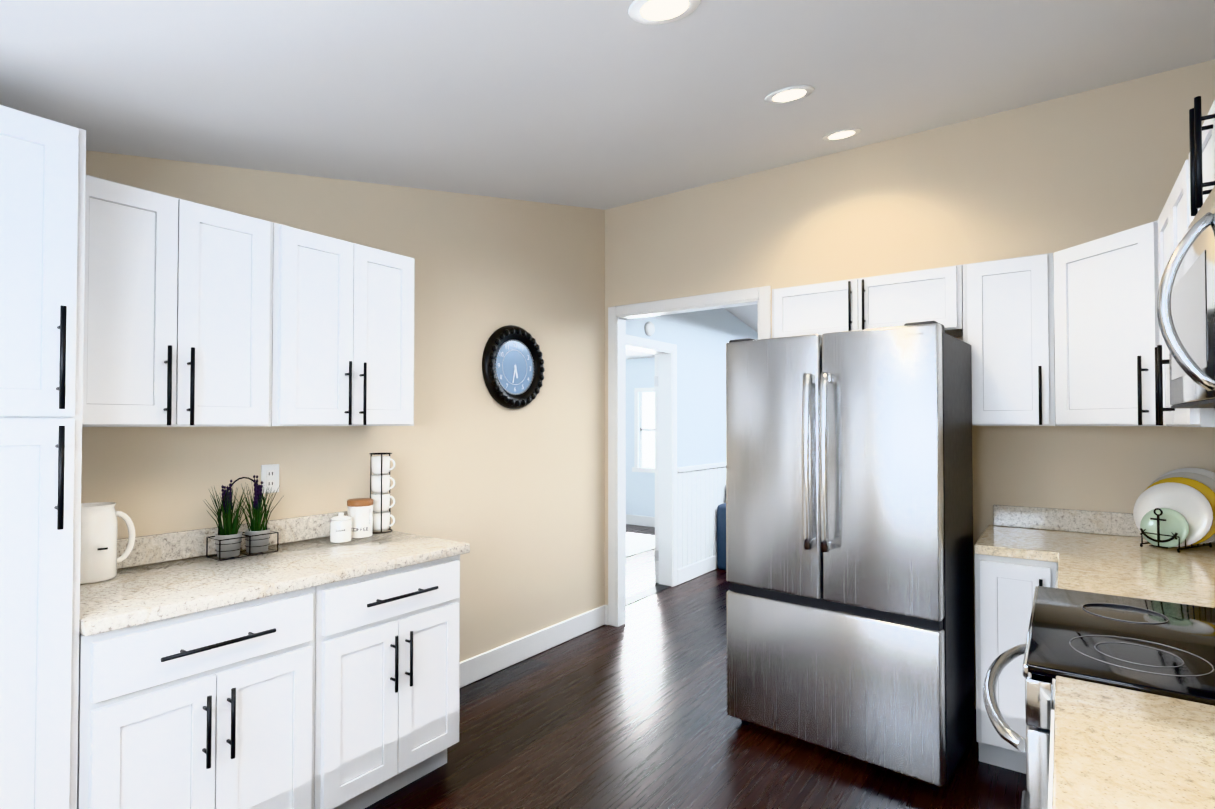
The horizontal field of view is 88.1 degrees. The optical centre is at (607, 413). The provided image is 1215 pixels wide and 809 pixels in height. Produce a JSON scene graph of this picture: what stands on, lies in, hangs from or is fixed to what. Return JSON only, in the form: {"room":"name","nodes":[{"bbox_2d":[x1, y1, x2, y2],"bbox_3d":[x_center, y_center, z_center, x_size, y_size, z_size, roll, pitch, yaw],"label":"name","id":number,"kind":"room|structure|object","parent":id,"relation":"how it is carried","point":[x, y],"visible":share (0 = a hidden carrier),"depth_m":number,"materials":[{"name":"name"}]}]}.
{"room":"kitchen","nodes":[
{"label":"kitchen","id":0,"kind":"room"},
{"bbox_2d":[81,150,604,661],"bbox_3d":[-1.269,-0.144,2.821,0.120,3.200,4.100,-1,-1,36],"label":"wall","id":1,"kind":"structure","parent":0,"point":[515,498],"depth_m":3.37,"materials":[{"name":"beige paint"}]},
{"bbox_2d":[82,175,272,426],"bbox_3d":[-1.492,-0.325,2.095,0.360,0.740,0.614,-1,-1,36],"label":"upper cabinet","id":2,"kind":"object","parent":1,"relation":"attached to","point":[178,306],"visible":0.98,"depth_m":2.00,"materials":[{"name":"white wood"}]},
{"bbox_2d":[261,464,278,493],"bbox_3d":[-1.373,0.267,2.556,0.008,0.116,0.072,-1,-1,36],"label":"outlet","id":3,"kind":"object","parent":1,"relation":"attached to","point":[270,476],"visible":0.92,"depth_m":2.55,"materials":[{"name":"white plastic"}]},
{"bbox_2d":[271,223,414,425],"bbox_3d":[-1.131,-0.317,2.594,0.360,0.740,0.614,-1,-1,36],"label":"upper cabinet","id":4,"kind":"object","parent":1,"relation":"attached to","point":[343,320],"visible":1,"depth_m":2.46,"materials":[{"name":"white wood"}]},
{"bbox_2d":[482,325,544,408],"bbox_3d":[-0.536,-0.270,3.687,0.050,0.494,0.494,-1,-1,36],"label":"wall clock","id":5,"kind":"object","parent":1,"relation":"attached to","point":[513,369],"visible":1,"depth_m":3.67,"materials":[{"name":"black metal"},{"name":"blue painted face"},{"name":"glass"}]},
{"bbox_2d":[460,605,607,687],"bbox_3d":[-0.538,1.403,3.674,0.035,0.135,1.820,-1,-1,36],"label":"baseboard","id":6,"kind":"structure","parent":1,"relation":"attached to","point":[484,664],"depth_m":3.77,"materials":[{"name":"white wood"}]},
{"bbox_2d":[0,0,1214,209],"bbox_3d":[0.113,-1.119,1.889,3.470,0.975,4.185,-1,-1,36],"label":"ceiling","id":7,"kind":"structure","parent":0,"point":[600,104],"depth_m":2.02,"materials":[{"name":"white paint"}]},
{"bbox_2d":[628,0,700,24],"bbox_3d":[0.143,-1.022,1.579,0.184,0.041,0.180,-1,-1,36],"label":"recessed light","id":8,"kind":"object","parent":7,"relation":"in","point":[652,12],"visible":1,"depth_m":1.59,"materials":[{"name":"white plastic"}]},
{"bbox_2d":[765,85,813,103],"bbox_3d":[0.693,-1.214,2.394,0.184,0.041,0.180,-1,-1,36],"label":"recessed light","id":9,"kind":"object","parent":7,"relation":"in","point":[789,94],"visible":0.98,"depth_m":2.38,"materials":[{"name":"white plastic"}]},
{"bbox_2d":[822,128,860,140],"bbox_3d":[1.159,-1.380,3.109,0.184,0.041,0.180,-1,-1,36],"label":"recessed light","id":10,"kind":"object","parent":7,"relation":"in","point":[841,134],"visible":0.98,"depth_m":3.09,"materials":[{"name":"white plastic"}]},
{"bbox_2d":[626,357,654,516],"bbox_3d":[0.640,-0.049,8.634,3.360,3.200,0.120,-1,-1,36],"label":"wall","id":11,"kind":"structure","parent":0,"point":[640,486],"depth_m":8.72,"materials":[{"name":"paint"}]},
{"bbox_2d":[626,514,654,526],"bbox_3d":[0.600,1.482,8.555,3.360,0.135,0.014,-1,-1,36],"label":"baseboard","id":12,"kind":"structure","parent":11,"relation":"attached to","point":[640,520],"depth_m":8.65,"materials":[{"name":"white wood"}]},
{"bbox_2d":[632,387,654,472],"bbox_3d":[0.740,0.229,8.520,0.870,1.160,0.160,-1,-1,36],"label":"room window","id":13,"kind":"structure","parent":11,"relation":"in","point":[647,429],"depth_m":8.71,"materials":[{"name":"white"}]},
{"bbox_2d":[626,308,757,466],"bbox_3d":[1.096,-0.087,6.296,0.120,3.200,4.135,-1,-1,36],"label":"wall","id":14,"kind":"structure","parent":0,"point":[700,339],"depth_m":5.88,"materials":[{"name":"paint"}]},
{"bbox_2d":[645,321,654,335],"bbox_3d":[0.351,-0.691,5.139,0.034,0.120,0.120,-1,-1,36],"label":"smoke detector","id":15,"kind":"object","parent":14,"relation":"attached to","point":[649,328],"visible":1,"depth_m":5.11,"materials":[{"name":"white plastic"}]},
{"bbox_2d":[626,334,676,605],"bbox_3d":[0.286,0.445,5.167,0.152,2.100,0.900,-1,-1,36],"label":"door frame","id":16,"kind":"structure","parent":14,"relation":"attached to","point":[667,437],"depth_m":5.45,"materials":[{"name":"white painted wood"}]},
{"bbox_2d":[654,355,658,582],"bbox_3d":[0.464,0.493,5.885,0.044,2.003,0.734,0,-1,5],"label":"door leaf","id":17,"kind":"structure","parent":14,"relation":"in","point":[656,555],"depth_m":5.52,"materials":[{"name":"white wood"}]},
{"bbox_2d":[677,462,725,584],"bbox_3d":[1.485,1.007,6.686,0.027,1.025,2.978,-1,-1,36],"label":"wainscoting","id":18,"kind":"structure","parent":14,"relation":"attached to","point":[701,493],"depth_m":5.79,"materials":[{"name":"white wood"}]},
{"bbox_2d":[626,304,757,358],"bbox_3d":[1.890,-1.125,5.739,8.800,0.803,4.135,-1,-1,36],"label":"ceiling","id":19,"kind":"structure","parent":0,"point":[747,315],"depth_m":6.57,"materials":[{"name":"white paint"}]},
{"bbox_2d":[365,524,1026,808],"bbox_3d":[0.664,1.506,4.000,8.800,0.060,8.320,-1,-1,36],"label":"floor","id":20,"kind":"structure","parent":0,"point":[631,713],"depth_m":2.75,"materials":[{"name":"brown wood"}]},
{"bbox_2d":[0,105,85,808],"bbox_3d":[-1.813,0.354,1.380,0.665,2.157,0.894,-1,-1,36],"label":"pantry","id":21,"kind":"object","parent":20,"relation":"on","point":[42,199],"visible":1,"depth_m":1.51,"materials":[{"name":"white wood"}]},
{"bbox_2d":[77,586,315,808],"bbox_3d":[-1.369,1.005,1.984,0.665,0.875,0.614,-1,-1,36],"label":"base cabinet","id":22,"kind":"object","parent":20,"relation":"on","point":[214,708],"visible":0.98,"depth_m":1.78,"materials":[{"name":"white wood"}]},
{"bbox_2d":[314,555,459,808],"bbox_3d":[-1.008,1.014,2.483,0.665,0.875,0.614,-1,-1,36],"label":"base cabinet","id":23,"kind":"object","parent":20,"relation":"on","point":[387,682],"visible":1,"depth_m":2.27,"materials":[{"name":"white wood"}]},
{"bbox_2d":[79,511,469,635],"bbox_3d":[-1.193,0.501,2.264,0.637,0.138,1.260,-1,-1,36],"label":"countertop","id":24,"kind":"structure","parent":23,"relation":"on","point":[157,577],"depth_m":2.16,"materials":[{"name":"stone"}]},
{"bbox_2d":[80,502,135,583],"bbox_3d":[-1.630,0.404,1.998,0.205,0.244,0.141,1,-1,-39],"label":"ceramic pitcher","id":25,"kind":"object","parent":24,"relation":"on","point":[99,560],"visible":0.71,"depth_m":1.96,"materials":[{"name":"white ceramic"}]},
{"bbox_2d":[204,475,280,560],"bbox_3d":[-1.377,0.383,2.362,0.167,0.296,0.253,-1,-1,36],"label":"potted plant","id":26,"kind":"object","parent":24,"relation":"on","point":[228,537],"visible":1,"depth_m":2.34,"materials":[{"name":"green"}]},
{"bbox_2d":[330,512,351,542],"bbox_3d":[-1.119,0.477,2.634,0.084,0.120,0.085,0,-1,-21],"label":"sugar canister","id":27,"kind":"object","parent":24,"relation":"on","point":[341,527],"visible":1,"depth_m":2.60,"materials":[{"name":"white ceramic"}]},
{"bbox_2d":[347,498,372,537],"bbox_3d":[-1.084,0.459,2.751,0.108,0.160,0.108,0,-1,-20],"label":"coffee canister","id":28,"kind":"object","parent":24,"relation":"on","point":[360,512],"visible":1,"depth_m":2.71,"materials":[{"name":"white ceramic"}]},
{"bbox_2d":[370,453,392,533],"bbox_3d":[-1.033,0.361,2.858,0.106,0.357,0.106,-1,-1,36],"label":"mug rack","id":29,"kind":"object","parent":24,"relation":"on","point":[381,454],"visible":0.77,"depth_m":2.82,"materials":[{"name":"black metal"}]},
{"bbox_2d":[371,456,395,530],"bbox_3d":[-1.025,0.364,2.852,0.103,0.335,0.084,-1,-1,36],"label":"mugs","id":30,"kind":"object","parent":29,"relation":"on","point":[376,483],"visible":0.94,"depth_m":2.83,"materials":[{"name":"white ceramic"}]},
{"bbox_2d":[626,532,654,556],"bbox_3d":[0.242,1.524,7.341,0.800,0.011,1.200,-1,-1,36],"label":"area rug","id":31,"kind":"object","parent":20,"relation":"on","point":[636,543],"visible":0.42,"depth_m":7.30,"materials":[{"name":"white"}]},
{"bbox_2d":[717,503,725,569],"bbox_3d":[2.003,1.042,6.551,0.970,0.950,1.930,-1,-1,36],"label":"sofa","id":32,"kind":"object","parent":20,"relation":"on","point":[721,536],"visible":0.04,"depth_m":6.02,"materials":[{"name":"blue fabric"}]},
{"bbox_2d":[726,321,974,790],"bbox_3d":[1.071,0.557,2.839,0.908,1.800,0.697,-1,-1,40],"label":"fridge","id":33,"kind":"object","parent":20,"relation":"on","point":[849,554],"visible":1,"depth_m":2.57,"materials":[{"name":"grey metal"}]},
{"bbox_2d":[975,554,1056,773],"bbox_3d":[1.778,1.017,2.710,0.274,0.875,0.665,-1,-1,36],"label":"base cabinet","id":34,"kind":"object","parent":20,"relation":"on","point":[1004,590],"visible":0.48,"depth_m":2.51,"materials":[{"name":"white wood"}]},
{"bbox_2d":[1020,709,1053,808],"bbox_3d":[0.892,0.985,0.753,0.665,0.875,0.760,-1,-1,36],"label":"base cabinet","id":35,"kind":"object","parent":20,"relation":"on","point":[1025,801],"visible":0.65,"depth_m":1.04,"materials":[{"name":"white"}]},
{"bbox_2d":[1056,570,1057,587],"bbox_3d":[1.758,1.005,1.951,0.665,0.875,0.663,-1,-1,36],"label":"base cabinet","id":36,"kind":"object","parent":20,"relation":"on","point":[1056,578],"depth_m":2.25,"materials":[{"name":"white wood"}]},
{"bbox_2d":[983,586,1214,808],"bbox_3d":[1.294,0.971,1.406,0.769,0.926,0.756,-1,-1,36],"label":"range","id":37,"kind":"object","parent":20,"relation":"on","point":[1162,648],"visible":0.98,"depth_m":1.35,"materials":[{"name":"black glass"}]},
{"bbox_3d":[2.162,1.013,2.471,0.625,0.875,0.610,-1,-1,36],"label":"base cabinet","id":38,"kind":"object","parent":20,"relation":"on","visible":0},
{"bbox_2d":[974,505,1214,607],"bbox_3d":[1.850,0.502,2.283,0.901,0.138,1.294,-1,-1,36],"label":"countertop","id":39,"kind":"structure","parent":38,"relation":"on","point":[1099,552],"depth_m":2.43,"materials":[{"name":"stone"}]},
{"bbox_2d":[1140,508,1211,552],"bbox_3d":[2.265,0.454,2.505,0.251,0.162,0.131,0,-1,-24],"label":"plate rack","id":40,"kind":"object","parent":39,"relation":"on","point":[1158,534],"visible":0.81,"depth_m":2.45,"materials":[{"name":"black metal"}]},
{"bbox_2d":[1133,468,1214,547],"bbox_3d":[2.313,0.376,2.514,0.320,0.306,0.298,-1,-1,36],"label":"plates","id":41,"kind":"object","parent":40,"relation":"in","point":[1183,499],"visible":0.88,"depth_m":2.48,"materials":[{"name":"white ceramic"}]},
{"bbox_3d":[0.332,0.973,-0.020,0.665,0.875,1.142,-1,-1,36],"label":"base cabinet","id":42,"kind":"object","parent":20,"relation":"on","visible":0},
{"bbox_2d":[1052,676,1214,808],"bbox_3d":[0.575,0.469,0.281,0.622,0.138,1.912,-1,-1,36],"label":"countertop","id":43,"kind":"structure","parent":42,"relation":"on","point":[1118,748],"depth_m":0.95,"materials":[{"name":"stone"}]},
{"bbox_2d":[605,59,1214,708],"bbox_3d":[1.266,-0.131,3.570,3.350,3.200,0.085,-1,-1,36],"label":"wall","id":44,"kind":"structure","parent":0,"point":[1055,175],"depth_m":3.10,"materials":[{"name":"beige paint"}]},
{"bbox_2d":[608,286,770,626],"bbox_3d":[0.516,0.362,4.104,1.190,2.230,0.109,-1,-1,36],"label":"trim","id":45,"kind":"structure","parent":44,"relation":"attached to","point":[760,297],"depth_m":4.38,"materials":[{"name":"white wood"}]},
{"bbox_2d":[772,265,962,337],"bbox_3d":[1.332,-0.529,3.246,0.905,0.295,0.360,-1,-1,36],"label":"upper cabinet","id":46,"kind":"object","parent":44,"relation":"attached to","point":[894,299],"visible":0.9,"depth_m":3.09,"materials":[{"name":"white wood"}]},
{"bbox_2d":[962,253,1055,425],"bbox_3d":[1.839,-0.313,2.876,0.340,0.740,0.360,-1,-1,36],"label":"upper cabinet","id":47,"kind":"object","parent":44,"relation":"attached to","point":[1008,320],"visible":0.96,"depth_m":2.76,"materials":[{"name":"white wood"}]},
{"bbox_2d":[1054,220,1166,425],"bbox_3d":[2.153,-0.319,2.483,0.628,0.740,0.636,-1,-1,36],"label":"upper cabinet","id":48,"kind":"object","parent":44,"relation":"attached to","point":[1106,328],"visible":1,"depth_m":2.42,"materials":[{"name":"white wood"}]},
{"bbox_3d":[1.471,-0.175,0.893,0.120,3.200,4.185,-1,-1,36],"label":"wall","id":49,"kind":"structure","parent":0,"visible":0},
{"bbox_2d":[1155,159,1214,426],"bbox_3d":[1.881,-0.329,1.883,0.360,0.740,0.665,-1,-1,36],"label":"upper cabinet","id":50,"kind":"object","parent":49,"relation":"attached to","point":[1173,221],"visible":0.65,"depth_m":1.95,"materials":[{"name":"white wood"}]},
{"bbox_2d":[1189,96,1214,223],"bbox_3d":[1.462,-0.576,1.308,0.360,0.265,0.760,-1,-1,36],"label":"upper cabinet","id":51,"kind":"object","parent":49,"relation":"attached to","point":[1202,165],"visible":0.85,"depth_m":1.43,"materials":[{"name":"white"}]},
{"bbox_2d":[1157,186,1214,407],"bbox_3d":[1.430,-0.229,1.327,0.448,0.421,0.756,-1,-1,36],"label":"over-the-range microwave","id":52,"kind":"object","parent":51,"relation":"attached to","point":[1186,305],"visible":1,"depth_m":1.29,"materials":[{"name":"grey metal"}]}
]}

